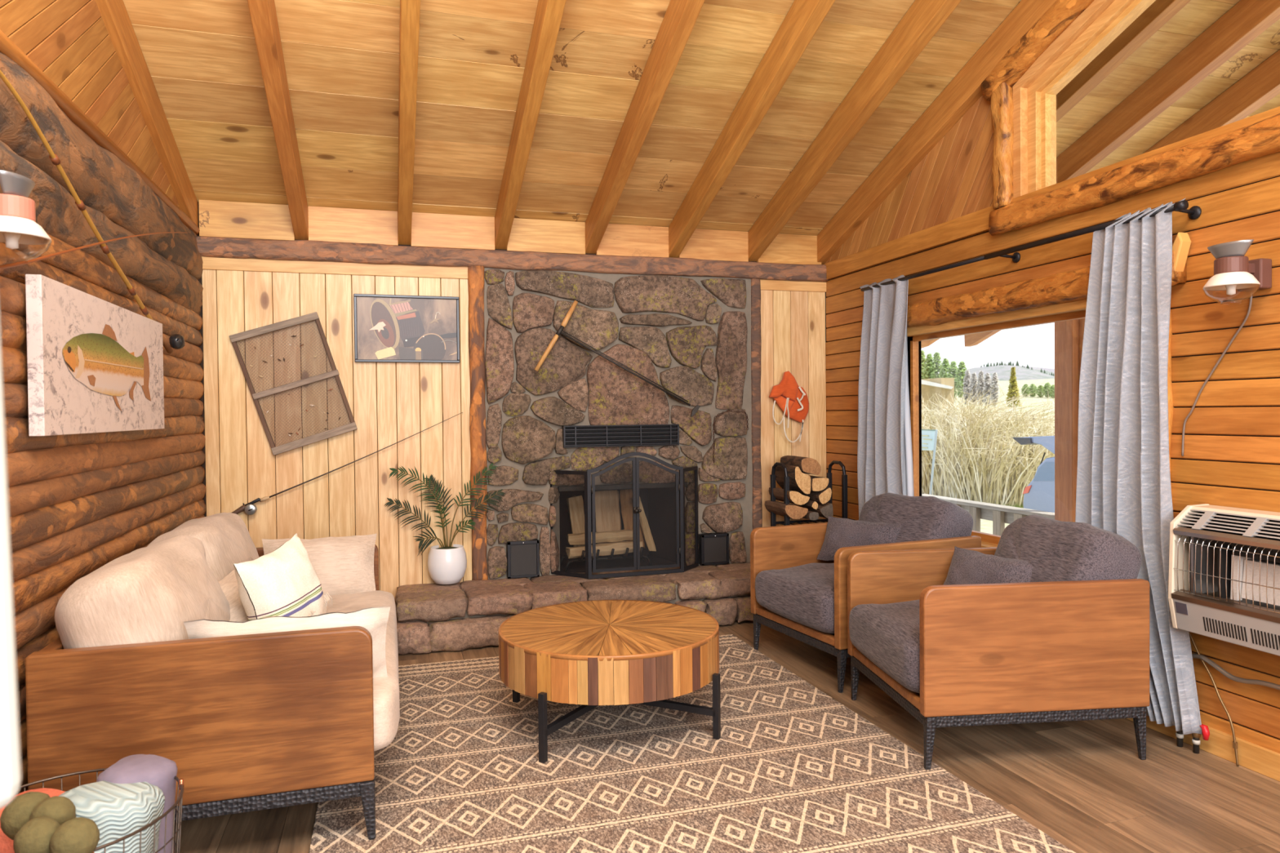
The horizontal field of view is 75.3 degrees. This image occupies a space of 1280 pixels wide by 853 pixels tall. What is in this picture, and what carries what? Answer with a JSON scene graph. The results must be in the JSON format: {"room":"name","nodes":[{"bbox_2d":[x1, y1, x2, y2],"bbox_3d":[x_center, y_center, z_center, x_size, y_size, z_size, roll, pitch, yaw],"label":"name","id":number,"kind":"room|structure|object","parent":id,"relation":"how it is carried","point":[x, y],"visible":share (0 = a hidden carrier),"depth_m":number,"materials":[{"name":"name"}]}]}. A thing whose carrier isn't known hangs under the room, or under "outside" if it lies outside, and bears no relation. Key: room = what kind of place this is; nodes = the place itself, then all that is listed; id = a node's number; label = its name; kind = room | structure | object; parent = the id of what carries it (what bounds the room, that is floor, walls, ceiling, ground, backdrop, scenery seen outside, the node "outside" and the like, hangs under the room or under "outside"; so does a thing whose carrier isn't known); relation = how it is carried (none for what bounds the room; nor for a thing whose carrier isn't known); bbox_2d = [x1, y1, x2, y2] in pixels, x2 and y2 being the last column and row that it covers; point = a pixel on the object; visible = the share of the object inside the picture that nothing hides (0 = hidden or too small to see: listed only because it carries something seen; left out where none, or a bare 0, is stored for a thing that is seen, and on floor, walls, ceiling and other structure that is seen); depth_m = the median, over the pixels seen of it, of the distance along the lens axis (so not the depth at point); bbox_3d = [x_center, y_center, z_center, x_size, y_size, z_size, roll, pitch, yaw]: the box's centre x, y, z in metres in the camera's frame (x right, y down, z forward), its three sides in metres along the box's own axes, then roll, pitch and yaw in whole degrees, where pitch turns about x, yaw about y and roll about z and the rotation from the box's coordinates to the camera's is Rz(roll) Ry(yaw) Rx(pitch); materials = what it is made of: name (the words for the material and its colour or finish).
{"room":"cabin living room","nodes":[
{"label":"cabin living room","id":0,"kind":"room"},
{"bbox_2d":[0,0,206,795],"bbox_3d":[-1.506,-0.980,1.096,0.286,4.608,7.600,-1,1,-17],"label":"wall","id":1,"kind":"structure","parent":0,"point":[79,504],"depth_m":2.95,"materials":[{"name":"brown"}]},
{"bbox_2d":[0,169,51,262],"bbox_3d":[-1.621,-0.527,2.110,0.203,0.210,0.166,-1,1,-17],"label":"lamp","id":2,"kind":"object","parent":1,"relation":"attached to","point":[18,224],"visible":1,"depth_m":2.09,"materials":[{"name":"brown ceramic"}]},
{"bbox_2d":[0,69,184,353],"bbox_3d":[-1.916,-0.650,3.020,0.073,0.641,1.885,-1,1,-17],"label":"rod","id":3,"kind":"object","parent":1,"relation":"attached to","point":[176,341],"visible":0.98,"depth_m":2.83,"materials":[{"name":"brown"}]},
{"bbox_2d":[0,231,187,269],"bbox_3d":[-1.968,-0.683,3.135,0.012,0.581,2.292,-1,1,-17],"label":"rod","id":4,"kind":"object","parent":1,"relation":"attached to","point":[24,262],"visible":0.98,"depth_m":2.60,"materials":[{"name":"brown"}]},
{"bbox_2d":[25,274,164,435],"bbox_3d":[-1.950,-0.215,3.053,0.043,0.469,1.357,-1,1,-17],"label":"canvas","id":5,"kind":"object","parent":1,"relation":"attached to","point":[95,364],"visible":1,"depth_m":2.77},
{"bbox_2d":[197,201,826,598],"bbox_3d":[-0.628,-0.074,5.411,4.250,2.620,0.180,-1,1,-17],"label":"wall","id":6,"kind":"structure","parent":0,"point":[389,403],"depth_m":5.01,"materials":[{"name":"brown"}]},
{"bbox_2d":[229,311,357,455],"bbox_3d":[-2.029,-0.253,4.875,0.687,0.843,0.039,-1,1,-17],"label":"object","id":7,"kind":"object","parent":6,"relation":"attached to","point":[348,427],"visible":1,"depth_m":4.87,"materials":[{"name":"brown wood"}]},
{"bbox_2d":[231,412,462,515],"bbox_3d":[-1.738,0.222,4.947,1.347,0.601,0.061,-1,1,-17],"label":"rod","id":8,"kind":"object","parent":6,"relation":"attached to","point":[250,508],"visible":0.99,"depth_m":4.82,"materials":[{"name":"black metal"}]},
{"bbox_2d":[353,293,459,363],"bbox_3d":[-1.418,-0.595,5.065,0.618,0.408,0.028,-1,1,-17],"label":"framed photo","id":9,"kind":"object","parent":6,"relation":"attached to","point":[388,328],"visible":1,"depth_m":5.06,"materials":[{"name":"black"}]},
{"bbox_2d":[467,265,488,580],"bbox_3d":[-1.018,-0.015,5.210,0.109,1.975,0.091,-1,1,-17],"label":"wooden post","id":10,"kind":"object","parent":6,"relation":"attached to","point":[477,432],"depth_m":5.17,"materials":[{"name":"brown wood"}]},
{"bbox_2d":[195,235,829,282],"bbox_3d":[-0.613,-1.057,5.314,4.050,0.127,0.101,-1,1,-17],"label":"ceiling beam","id":11,"kind":"structure","parent":6,"relation":"attached to","point":[207,246],"depth_m":5.18,"materials":[{"name":"brown wood"}]},
{"bbox_2d":[751,278,762,529],"bbox_3d":[0.804,0.093,5.772,0.078,2.245,0.078,-1,1,-17],"label":"trim","id":12,"kind":"structure","parent":6,"relation":"attached to","point":[756,343],"depth_m":5.73,"materials":[{"name":"brown wood"}]},
{"bbox_2d":[768,371,808,442],"bbox_3d":[1.041,-0.137,5.777,0.319,0.498,0.075,-1,1,-17],"label":"life vest","id":13,"kind":"object","parent":6,"relation":"hanging from","point":[795,406],"visible":1,"depth_m":5.75,"materials":[{"name":"orange fabric"}]},
{"bbox_2d":[95,0,1279,264],"bbox_3d":[1.372,-2.130,2.427,6.600,2.675,8.500,-1,1,-17],"label":"ceiling","id":14,"kind":"structure","parent":0,"point":[758,131],"depth_m":4.36,"materials":[{"name":"brown"}]},
{"bbox_2d":[921,329,1000,347],"bbox_3d":[3.016,-0.924,7.600,0.060,0.378,1.519,-1,1,-17],"label":"rafter tails","id":15,"kind":"object","parent":14,"relation":"attached to","point":[971,340],"visible":0.25,"depth_m":7.51,"materials":[{"name":"brown wood"}]},
{"bbox_2d":[173,620,1279,852],"bbox_3d":[0.510,1.326,1.741,4.250,0.080,7.800,-1,1,-17],"label":"floor","id":16,"kind":"structure","parent":0,"point":[1086,785],"depth_m":2.92,"materials":[{"name":"brown"}]},
{"bbox_2d":[0,328,22,808],"bbox_3d":[-0.729,0.458,0.025,0.592,1.738,1.324,-1,1,-7],"label":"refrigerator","id":17,"kind":"object","parent":16,"relation":"on","point":[11,775],"visible":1,"depth_m":0.68,"materials":[{"name":"white metal"}]},
{"bbox_2d":[19,768,183,852],"bbox_3d":[-1.337,1.089,1.923,0.497,0.409,0.497,-1,1,-17],"label":"wire basket","id":18,"kind":"object","parent":16,"relation":"on","point":[180,782],"visible":0.53,"depth_m":1.99,"materials":[{"name":"brown"}]},
{"bbox_2d":[0,791,49,840],"bbox_3d":[-1.354,0.863,1.837,0.100,0.102,0.102,-1,1,-17],"label":"moss ball","id":19,"kind":"object","parent":18,"relation":"in","point":[17,813],"visible":0.61,"depth_m":1.80,"materials":[{"name":"plant"}]},
{"bbox_2d":[0,787,64,852],"bbox_3d":[-1.461,1.092,1.986,0.202,0.406,0.212,-1,1,-17],"label":"throw","id":20,"kind":"object","parent":18,"relation":"in","point":[6,843],"visible":0.13,"depth_m":1.90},
{"bbox_2d":[13,816,60,852],"bbox_3d":[-1.262,0.865,1.739,0.084,0.086,0.084,-1,1,-17],"label":"moss ball","id":21,"kind":"object","parent":18,"relation":"in","point":[35,836],"visible":0.85,"depth_m":1.71,"materials":[{"name":"plant"}]},
{"bbox_2d":[29,795,75,825],"bbox_3d":[-1.286,0.855,1.816,0.084,0.086,0.083,-1,1,-17],"label":"moss ball","id":22,"kind":"object","parent":18,"relation":"in","point":[62,810],"visible":0.55,"depth_m":1.80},
{"bbox_2d":[48,817,99,852],"bbox_3d":[-1.187,0.869,1.742,0.090,0.090,0.086,-1,1,-17],"label":"moss ball","id":23,"kind":"object","parent":18,"relation":"in","point":[80,834],"visible":1,"depth_m":1.72,"materials":[{"name":"plant"}]},
{"bbox_2d":[57,780,164,852],"bbox_3d":[-1.258,1.066,1.941,0.243,0.438,0.283,0,1,33],"label":"throw","id":24,"kind":"object","parent":18,"relation":"in","point":[117,811],"visible":0.63,"depth_m":1.90,"materials":[{"name":"fabric"}]},
{"bbox_2d":[96,754,177,852],"bbox_3d":[-1.266,1.058,2.082,0.185,0.435,0.182,-1,1,-17],"label":"throw","id":25,"kind":"object","parent":18,"relation":"in","point":[159,771],"visible":0.4,"depth_m":2.06,"materials":[{"name":"fabric"}]},
{"bbox_2d":[25,512,399,839],"bbox_3d":[-1.488,0.838,3.303,1.003,0.883,1.841,-1,1,-17],"label":"sofa","id":26,"kind":"object","parent":16,"relation":"on","point":[259,722],"visible":0.85,"depth_m":2.44,"materials":[{"name":"brown wood"}]},
{"bbox_2d":[54,535,230,648],"bbox_3d":[-1.649,0.641,2.817,0.366,0.453,0.895,-19,6,-16],"label":"cushion","id":27,"kind":"object","parent":26,"relation":"on","point":[147,594],"depth_m":2.47,"materials":[{"name":"beige fabric"}]},
{"bbox_2d":[146,512,258,581],"bbox_3d":[-1.903,0.632,3.634,0.377,0.447,0.871,-19,6,-16],"label":"cushion","id":28,"kind":"object","parent":26,"relation":"on","point":[226,540],"depth_m":3.44,"materials":[{"name":"beige fabric"}]},
{"bbox_2d":[217,569,248,622],"bbox_3d":[-1.548,0.737,3.250,0.237,0.320,0.578,-1,1,-1],"label":"throw pillow","id":29,"kind":"object","parent":26,"relation":"on","point":[228,584],"visible":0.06,"depth_m":3.16,"materials":[{"name":"beige fabric"}]},
{"bbox_2d":[232,533,332,620],"bbox_3d":[-1.361,0.651,3.170,0.246,0.444,0.390,-1,1,1],"label":"striped pillow","id":30,"kind":"object","parent":26,"relation":"on","point":[284,581],"visible":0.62,"depth_m":3.08,"materials":[{"name":"beige fabric"}]},
{"bbox_2d":[183,606,390,678],"bbox_3d":[-1.115,0.750,2.671,0.605,0.333,0.197,-1,1,-15],"label":"throw pillow","id":31,"kind":"object","parent":26,"relation":"on","point":[375,620],"visible":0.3,"depth_m":2.61,"materials":[{"name":"fabric"}]},
{"bbox_2d":[262,533,376,595],"bbox_3d":[-1.565,0.703,4.065,0.536,0.329,0.159,-1,1,-23],"label":"throw pillow","id":32,"kind":"object","parent":26,"relation":"on","point":[344,565],"visible":0.54,"depth_m":4.05,"materials":[{"name":"beige fabric"}]},
{"bbox_2d":[323,590,399,751],"bbox_3d":[-1.448,0.942,3.316,0.923,0.258,1.735,-1,1,-17],"label":"seat cushion","id":33,"kind":"object","parent":26,"relation":"on","point":[386,706],"depth_m":2.89,"materials":[{"name":"beige fabric"}]},
{"bbox_2d":[394,267,753,654],"bbox_3d":[-0.348,0.111,5.371,2.454,2.245,1.174,-1,1,-17],"label":"fireplace","id":34,"kind":"object","parent":16,"relation":"on","point":[690,336],"depth_m":5.36,"materials":[{"name":"stone"}]},
{"bbox_2d":[384,462,506,584],"bbox_3d":[-1.182,0.595,5.083,0.737,0.728,0.236,-1,1,-17],"label":"potted palm","id":35,"kind":"object","parent":34,"relation":"on","point":[446,565],"visible":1,"depth_m":5.03,"materials":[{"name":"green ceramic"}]},
{"bbox_2d":[427,544,466,584],"bbox_3d":[-1.182,0.848,5.087,0.236,0.222,0.236,-1,1,-17],"label":"pot","id":36,"kind":"object","parent":35,"relation":"attached to","point":[446,565],"depth_m":5.00,"materials":[{"name":"white ceramic"}]},
{"bbox_2d":[566,495,585,546],"bbox_3d":[-0.420,0.678,5.659,0.123,0.411,0.152,-1,1,-33],"label":"log","id":37,"kind":"object","parent":34,"relation":"on","point":[575,504],"visible":0.53,"depth_m":5.64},
{"bbox_2d":[565,541,642,558],"bbox_3d":[-0.239,0.820,5.546,0.516,0.088,0.107,-1,1,-18],"label":"log","id":38,"kind":"object","parent":34,"relation":"on","point":[620,547],"visible":0.69,"depth_m":5.51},
{"bbox_2d":[566,529,632,545],"bbox_3d":[-0.258,0.740,5.557,0.471,0.074,0.092,-2,1,-17],"label":"log","id":39,"kind":"object","parent":38,"relation":"on","point":[622,535],"visible":0.78,"depth_m":5.53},
{"bbox_2d":[595,489,621,543],"bbox_3d":[-0.222,0.653,5.736,0.197,0.422,0.154,-1,1,-21],"label":"log","id":40,"kind":"object","parent":34,"relation":"on","point":[607,513],"visible":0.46,"depth_m":5.72,"materials":[{"name":"wood"}]},
{"bbox_2d":[534,300,700,417],"bbox_3d":[-0.133,-0.430,5.334,1.102,0.745,0.033,-1,1,-17],"label":"pickaxe","id":41,"kind":"object","parent":34,"relation":"hanging from","point":[573,306],"visible":1,"depth_m":5.26,"materials":[{"name":"brown wood"}]},
{"bbox_2d":[561,424,679,447],"bbox_3d":[-0.124,0.059,5.441,0.782,0.140,0.090,-1,1,-17],"label":"air vent","id":42,"kind":"object","parent":34,"relation":"attached to","point":[572,435],"depth_m":5.41,"materials":[{"name":"black metal"}]},
{"bbox_2d":[550,452,698,578],"bbox_3d":[-0.073,0.554,5.335,1.002,0.785,0.262,-1,1,-12],"label":"fire screen","id":43,"kind":"object","parent":34,"relation":"on","point":[590,543],"visible":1,"depth_m":5.27,"materials":[{"name":"black metal"}]},
{"bbox_2d":[619,488,644,548],"bbox_3d":[-0.053,0.642,5.792,0.169,0.447,0.153,-1,1,-5],"label":"log","id":44,"kind":"object","parent":34,"relation":"on","point":[626,495],"visible":0.49,"depth_m":5.77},
{"bbox_2d":[639,496,656,551],"bbox_3d":[0.029,0.672,5.718,0.170,0.391,0.073,0,1,12],"label":"log","id":45,"kind":"object","parent":34,"relation":"on","point":[643,522],"visible":0.78,"depth_m":5.69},
{"bbox_2d":[712,409,748,462],"bbox_3d":[0.609,0.066,5.567,0.264,0.353,0.014,-1,1,-17],"label":"chain","id":46,"kind":"object","parent":34,"relation":"hanging from","point":[727,410],"visible":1,"depth_m":5.53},
{"bbox_2d":[309,634,1075,852],"bbox_3d":[-0.028,1.265,3.041,2.170,0.008,3.200,-1,1,-17],"label":"rug","id":47,"kind":"object","parent":16,"relation":"on","point":[792,768],"visible":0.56,"depth_m":2.93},
{"bbox_2d":[498,600,720,763],"bbox_3d":[-0.129,1.050,3.550,0.935,0.407,0.935,-1,1,-17],"label":"coffee table","id":48,"kind":"object","parent":47,"relation":"on","point":[590,654],"visible":1,"depth_m":3.25,"materials":[{"name":"brown wood"}]},
{"bbox_2d":[770,460,847,526],"bbox_3d":[1.133,0.725,5.561,0.454,0.980,0.228,-1,1,-17],"label":"log holder","id":49,"kind":"object","parent":16,"relation":"on","point":[844,477],"visible":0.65,"depth_m":5.53,"materials":[{"name":"black metal"}]},
{"bbox_2d":[764,500,808,519],"bbox_3d":[0.970,0.550,5.506,0.170,0.097,0.305,-1,1,-17],"label":"log","id":50,"kind":"object","parent":49,"relation":"on","point":[793,512],"visible":0.9,"depth_m":5.38,"materials":[{"name":"brown wood"}]},
{"bbox_2d":[768,487,809,505],"bbox_3d":[0.990,0.460,5.511,0.150,0.096,0.305,-1,1,-17],"label":"log","id":51,"kind":"object","parent":50,"relation":"on","point":[794,497],"visible":0.88,"depth_m":5.38,"materials":[{"name":"brown wood"}]},
{"bbox_2d":[774,465,810,494],"bbox_3d":[1.011,0.347,5.516,0.116,0.188,0.305,-1,1,-17],"label":"log","id":52,"kind":"object","parent":51,"relation":"on","point":[799,482],"visible":0.77,"depth_m":5.39,"materials":[{"name":"brown wood"}]},
{"bbox_2d":[776,519,828,524],"bbox_3d":[1.132,0.649,5.559,0.398,0.016,0.216,-1,1,-17],"label":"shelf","id":53,"kind":"object","parent":49,"relation":"attached to","point":[782,522],"depth_m":5.63,"materials":[{"name":"black metal"}]},
{"bbox_2d":[798,502,833,518],"bbox_3d":[1.177,0.553,5.569,0.099,0.100,0.305,-1,1,-17],"label":"log","id":54,"kind":"object","parent":49,"relation":"on","point":[824,510],"visible":0.51,"depth_m":5.43,"materials":[{"name":"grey wood"}]},
{"bbox_2d":[750,493,981,693],"bbox_3d":[1.186,0.801,4.398,0.976,0.867,0.805,-1,1,-23],"label":"armchair","id":55,"kind":"object","parent":16,"relation":"on","point":[797,595],"visible":0.53,"depth_m":4.26,"materials":[{"name":"fabric"}]},
{"bbox_2d":[755,563,834,634],"bbox_3d":[1.060,0.880,4.346,0.702,0.271,0.713,-1,1,-23],"label":"seat cushion","id":56,"kind":"object","parent":55,"relation":"on","point":[797,597],"depth_m":4.21,"materials":[{"name":"fabric"}]},
{"bbox_2d":[817,515,902,560],"bbox_3d":[1.196,0.632,4.528,0.158,0.237,0.482,-1,1,-43],"label":"lumbar pillow","id":57,"kind":"object","parent":55,"relation":"on","point":[840,532],"visible":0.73,"depth_m":4.52,"materials":[{"name":"fabric"}]},
{"bbox_2d":[858,493,973,542],"bbox_3d":[1.452,0.629,4.512,0.313,0.513,0.700,23,-8,-22],"label":"cushion","id":58,"kind":"object","parent":55,"relation":"on","point":[920,517],"depth_m":4.31,"materials":[{"name":"fabric"}]},
{"bbox_2d":[847,514,1149,769],"bbox_3d":[1.441,0.815,3.442,0.976,0.867,0.805,-1,1,-6],"label":"armchair","id":59,"kind":"object","parent":16,"relation":"on","point":[1069,642],"visible":0.98,"depth_m":3.06,"materials":[{"name":"brown wood"}]},
{"bbox_2d":[848,600,919,693],"bbox_3d":[1.305,0.893,3.430,0.702,0.271,0.713,-1,1,-6],"label":"seat cushion","id":60,"kind":"object","parent":59,"relation":"on","point":[884,635],"depth_m":3.36,"materials":[{"name":"fabric"}]},
{"bbox_2d":[942,546,1033,585],"bbox_3d":[1.492,0.671,3.562,0.163,0.237,0.487,-1,1,-28],"label":"lumbar pillow","id":61,"kind":"object","parent":59,"relation":"on","point":[966,566],"visible":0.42,"depth_m":3.55,"materials":[{"name":"fabric"}]},
{"bbox_2d":[994,514,1142,582],"bbox_3d":[1.730,0.643,3.469,0.313,0.513,0.700,21,-1,-6],"label":"cushion","id":62,"kind":"object","parent":59,"relation":"on","point":[1056,550],"depth_m":3.25,"materials":[{"name":"fabric"}]},
{"bbox_2d":[1175,730,1183,747],"bbox_3d":[2.100,1.174,3.226,0.026,0.140,0.026,-1,1,-17],"label":"pipe stub","id":63,"kind":"object","parent":16,"relation":"on","point":[1179,735],"visible":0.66,"depth_m":3.22,"materials":[{"name":"metal"}]},
{"bbox_2d":[1191,724,1209,754],"bbox_3d":[2.127,1.160,3.146,0.032,0.170,0.068,-1,1,-17],"label":"pipe","id":64,"kind":"object","parent":16,"relation":"on","point":[1196,742],"visible":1,"depth_m":3.15,"materials":[{"name":"metal"}]},
{"bbox_2d":[799,487,831,504],"bbox_3d":[1.167,0.451,5.565,0.098,0.109,0.305,-1,1,-17],"label":"log","id":65,"kind":"object","parent":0,"point":[823,496],"visible":0.55,"depth_m":5.43,"materials":[{"name":"brown wood"}]},
{"bbox_2d":[808,475,828,491],"bbox_3d":[1.134,0.376,5.554,0.126,0.088,0.305,-1,1,-17],"label":"log","id":66,"kind":"object","parent":65,"relation":"on","point":[817,483],"visible":0.5,"depth_m":5.41,"materials":[{"name":"brown wood"}]},
{"bbox_2d":[780,455,821,475],"bbox_3d":[1.067,0.257,5.532,0.148,0.119,0.305,-1,1,-17],"label":"log","id":67,"kind":"object","parent":66,"relation":"on","point":[806,465],"visible":0.8,"depth_m":5.40,"materials":[{"name":"brown wood"}]},
{"bbox_2d":[823,95,1279,753],"bbox_3d":[2.461,-1.010,2.356,0.152,4.532,7.700,-1,1,-17],"label":"wall","id":68,"kind":"structure","parent":0,"point":[938,215],"depth_m":3.25,"materials":[{"name":"brown"}]},
{"bbox_2d":[860,200,1201,291],"bbox_3d":[1.773,-0.842,4.216,0.117,0.059,2.236,-1,1,-17],"label":"curtain rod","id":69,"kind":"object","parent":68,"relation":"attached to","point":[1194,212],"visible":0.73,"depth_m":3.77,"materials":[{"name":"black metal"}]},
{"bbox_2d":[857,275,914,517],"bbox_3d":[1.491,0.083,5.077,0.101,1.955,0.527,-1,1,-17],"label":"curtain","id":70,"kind":"object","parent":69,"relation":"hanging from","point":[884,446],"visible":0.69,"depth_m":5.06,"materials":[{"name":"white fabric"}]},
{"bbox_2d":[1075,198,1202,734],"bbox_3d":[2.001,0.146,3.372,0.082,2.034,0.552,-1,1,-17],"label":"curtain","id":71,"kind":"object","parent":69,"relation":"hanging from","point":[1124,489],"visible":0.89,"depth_m":3.35,"materials":[{"name":"fabric"}]},
{"bbox_2d":[906,231,1191,547],"bbox_3d":[1.891,-0.043,4.180,0.209,1.448,1.982,-1,1,-17],"label":"window","id":72,"kind":"structure","parent":68,"relation":"in","point":[1062,296],"depth_m":4.17,"materials":[{"name":"orange wood"}]},
{"bbox_2d":[980,0,1279,235],"bbox_3d":[2.268,-1.883,2.839,0.210,1.877,3.005,-1,1,-17],"label":"window","id":73,"kind":"structure","parent":68,"relation":"in","point":[1021,90],"depth_m":3.84,"materials":[{"name":"brown wood"}]},
{"bbox_2d":[1126,715,1279,782],"bbox_3d":[2.484,1.212,2.158,0.018,0.095,7.250,-1,1,-17],"label":"baseboard","id":74,"kind":"structure","parent":68,"relation":"attached to","point":[1259,759],"depth_m":3.06,"materials":[{"name":"brown wood"}]},
{"bbox_2d":[1189,631,1239,766],"bbox_3d":[2.154,0.995,3.141,0.016,0.495,0.232,-1,1,-17],"label":"gas line","id":75,"kind":"object","parent":68,"relation":"attached to","point":[1234,743],"visible":0.84,"depth_m":3.08,"materials":[{"name":"gold metal"}]},
{"bbox_2d":[1191,653,1279,690],"bbox_3d":[2.181,0.928,3.048,0.019,0.111,0.452,-1,1,-17],"label":"hose","id":76,"kind":"object","parent":75,"relation":"attached to","point":[1202,657],"visible":0.7,"depth_m":3.04,"materials":[{"name":"beige"}]},
{"bbox_2d":[1168,503,1279,656],"bbox_3d":[2.200,0.539,2.745,0.192,0.475,0.856,-1,1,-17],"label":"heater","id":77,"kind":"object","parent":68,"relation":"attached to","point":[1224,576],"visible":1,"depth_m":2.96,"materials":[{"name":"beige metal"}]},
{"bbox_2d":[1202,239,1271,304],"bbox_3d":[2.111,-0.538,2.931,0.227,0.210,0.166,-1,1,-17],"label":"lamp","id":78,"kind":"object","parent":68,"relation":"attached to","point":[1233,271],"visible":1,"depth_m":2.91,"materials":[{"name":"brown"}]},
{"bbox_2d":[1181,292,1253,456],"bbox_3d":[2.173,-0.184,3.131,0.008,0.604,0.279,-1,1,-17],"label":"cable","id":79,"kind":"object","parent":78,"relation":"hanging from","point":[1251,293],"visible":1,"depth_m":3.14,"materials":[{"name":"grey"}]},
{"label":"outside","id":80,"kind":"structure","parent":0,"visible":0},
{"bbox_2d":[954,364,1054,382],"bbox_3d":[115.991,-11.338,250.103,132.200,16.448,219.214,-1,1,-17],"label":"hill","id":81,"kind":"structure","parent":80,"point":[1003,371],"depth_m":234.91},
{"bbox_3d":[28.246,1.364,19.326,56.189,1.814,37.337,-1,1,-17],"label":"gravel road","id":82,"kind":"object","parent":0,"visible":0},
{"bbox_2d":[1012,435,1054,512],"bbox_3d":[9.559,1.372,16.101,1.780,2.357,4.778,-1,1,-17],"label":"parked car","id":83,"kind":"object","parent":82,"relation":"on","point":[1039,494],"visible":0.07,"depth_m":17.26,"materials":[{"name":"blue paint"}]},
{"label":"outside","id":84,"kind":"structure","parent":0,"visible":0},
{"bbox_3d":[2.685,1.321,5.226,1.860,0.130,8.000,-1,1,-17],"label":"porch deck","id":85,"kind":"object","parent":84,"visible":0},
{"bbox_2d":[921,493,1054,535],"bbox_3d":[2.910,0.936,6.787,0.130,0.583,2.035,-1,1,-17],"label":"porch railing","id":86,"kind":"object","parent":85,"relation":"on","point":[1000,515],"visible":0.17,"depth_m":6.72,"materials":[{"name":"grey wood"}]},
{"bbox_2d":[1054,318,1084,522],"bbox_3d":[3.132,0.124,5.947,0.150,2.230,0.266,-1,1,-17],"label":"porch post","id":87,"kind":"object","parent":85,"relation":"on","point":[1068,335],"visible":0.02,"depth_m":5.94,"materials":[{"name":"brown wood"}]},
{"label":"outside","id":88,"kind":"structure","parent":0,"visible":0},
{"bbox_2d":[954,378,1054,533],"bbox_3d":[60.876,-3.983,75.972,150.000,10.090,190.000,-1,1,-17],"label":"ground","id":89,"kind":"structure","parent":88,"point":[986,526],"depth_m":90.96,"materials":[{"name":"beige soil"}]},
{"bbox_2d":[922,353,934,378],"bbox_3d":[34.564,-5.811,99.116,1.702,5.966,1.740,-1,1,-17],"label":"tree","id":90,"kind":"object","parent":89,"relation":"on","point":[926,371],"visible":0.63,"depth_m":98.89,"materials":[{"name":"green plant"}]},
{"bbox_2d":[921,429,937,494],"bbox_3d":[7.852,1.225,22.974,0.122,2.307,1.300,-1,1,-17],"label":"sign","id":91,"kind":"object","parent":89,"relation":"on","point":[929,437],"visible":0.56,"depth_m":22.64,"materials":[{"name":"white"}]},
{"bbox_2d":[930,351,943,378],"bbox_3d":[35.040,-5.821,97.726,1.840,6.130,1.758,-1,1,-17],"label":"tree","id":92,"kind":"object","parent":89,"relation":"on","point":[935,367],"visible":0.63,"depth_m":97.49,"materials":[{"name":"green plant"}]},
{"bbox_2d":[921,377,954,416],"bbox_3d":[13.977,-0.541,41.451,2.880,4.568,8.922,-1,1,-17],"label":"cabin","id":93,"kind":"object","parent":89,"relation":"on","point":[941,386],"visible":0.17,"depth_m":38.52,"materials":[{"name":"beige wood"}]},
{"bbox_2d":[937,358,951,377],"bbox_3d":[35.468,-5.365,96.223,1.631,5.382,1.708,-1,1,-17],"label":"tree","id":94,"kind":"object","parent":89,"relation":"on","point":[944,367],"visible":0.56,"depth_m":96.01,"materials":[{"name":"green plant"}]},
{"bbox_2d":[946,360,959,398],"bbox_3d":[35.849,-5.079,94.900,1.691,4.964,1.645,-1,1,-17],"label":"tree","id":95,"kind":"object","parent":89,"relation":"on","point":[953,366],"visible":0.62,"depth_m":94.73,"materials":[{"name":"green plant"}]},
{"bbox_2d":[954,360,967,402],"bbox_3d":[36.303,-4.962,93.517,1.628,4.914,1.662,-1,1,-17],"label":"tree","id":96,"kind":"object","parent":89,"relation":"on","point":[962,366],"visible":0.73,"depth_m":93.35,"materials":[{"name":"green plant"}]},
{"bbox_2d":[962,369,971,406],"bbox_3d":[32.434,-3.645,82.145,0.976,4.166,1.028,-1,1,-17],"label":"tree","id":97,"kind":"object","parent":89,"relation":"on","point":[966,380],"visible":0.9,"depth_m":82.02,"materials":[{"name":"beige plant"}]},
{"bbox_2d":[968,372,977,408],"bbox_3d":[32.734,-3.462,81.262,1.004,3.875,0.992,-1,1,-17],"label":"tree","id":98,"kind":"object","parent":89,"relation":"on","point":[974,378],"visible":0.85,"depth_m":81.12,"materials":[{"name":"beige plant"}]},
{"bbox_2d":[975,370,984,408],"bbox_3d":[33.048,-3.471,80.282,1.030,3.962,0.992,0,1,34],"label":"tree","id":99,"kind":"object","parent":89,"relation":"on","point":[980,384],"visible":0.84,"depth_m":80.16,"materials":[{"name":"beige plant"}]},
{"bbox_2d":[982,373,991,407],"bbox_3d":[33.285,-3.339,79.415,1.024,3.755,0.999,-1,1,-17],"label":"tree","id":100,"kind":"object","parent":89,"relation":"on","point":[987,386],"visible":0.82,"depth_m":79.28,"materials":[{"name":"beige plant"}]},
{"bbox_2d":[921,377,1054,506],"bbox_3d":[9.897,0.382,27.370,5.805,3.855,14.476,-1,1,-21],"label":"grass","id":101,"kind":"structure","parent":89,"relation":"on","point":[976,460],"depth_m":24.17,"materials":[{"name":"plant"}]},
{"bbox_2d":[989,372,1000,407],"bbox_3d":[33.591,-3.298,78.475,0.978,3.733,0.979,-1,1,-29],"label":"tree","id":102,"kind":"object","parent":89,"relation":"on","point":[994,384],"visible":0.9,"depth_m":78.34,"materials":[{"name":"beige plant"}]},
{"bbox_2d":[1005,366,1021,410],"bbox_3d":[29.905,-3.053,66.432,1.272,3.583,1.216,-1,1,-17],"label":"tree","id":103,"kind":"object","parent":89,"relation":"on","point":[1013,388],"visible":0.88,"depth_m":66.34,"materials":[{"name":"plant"}]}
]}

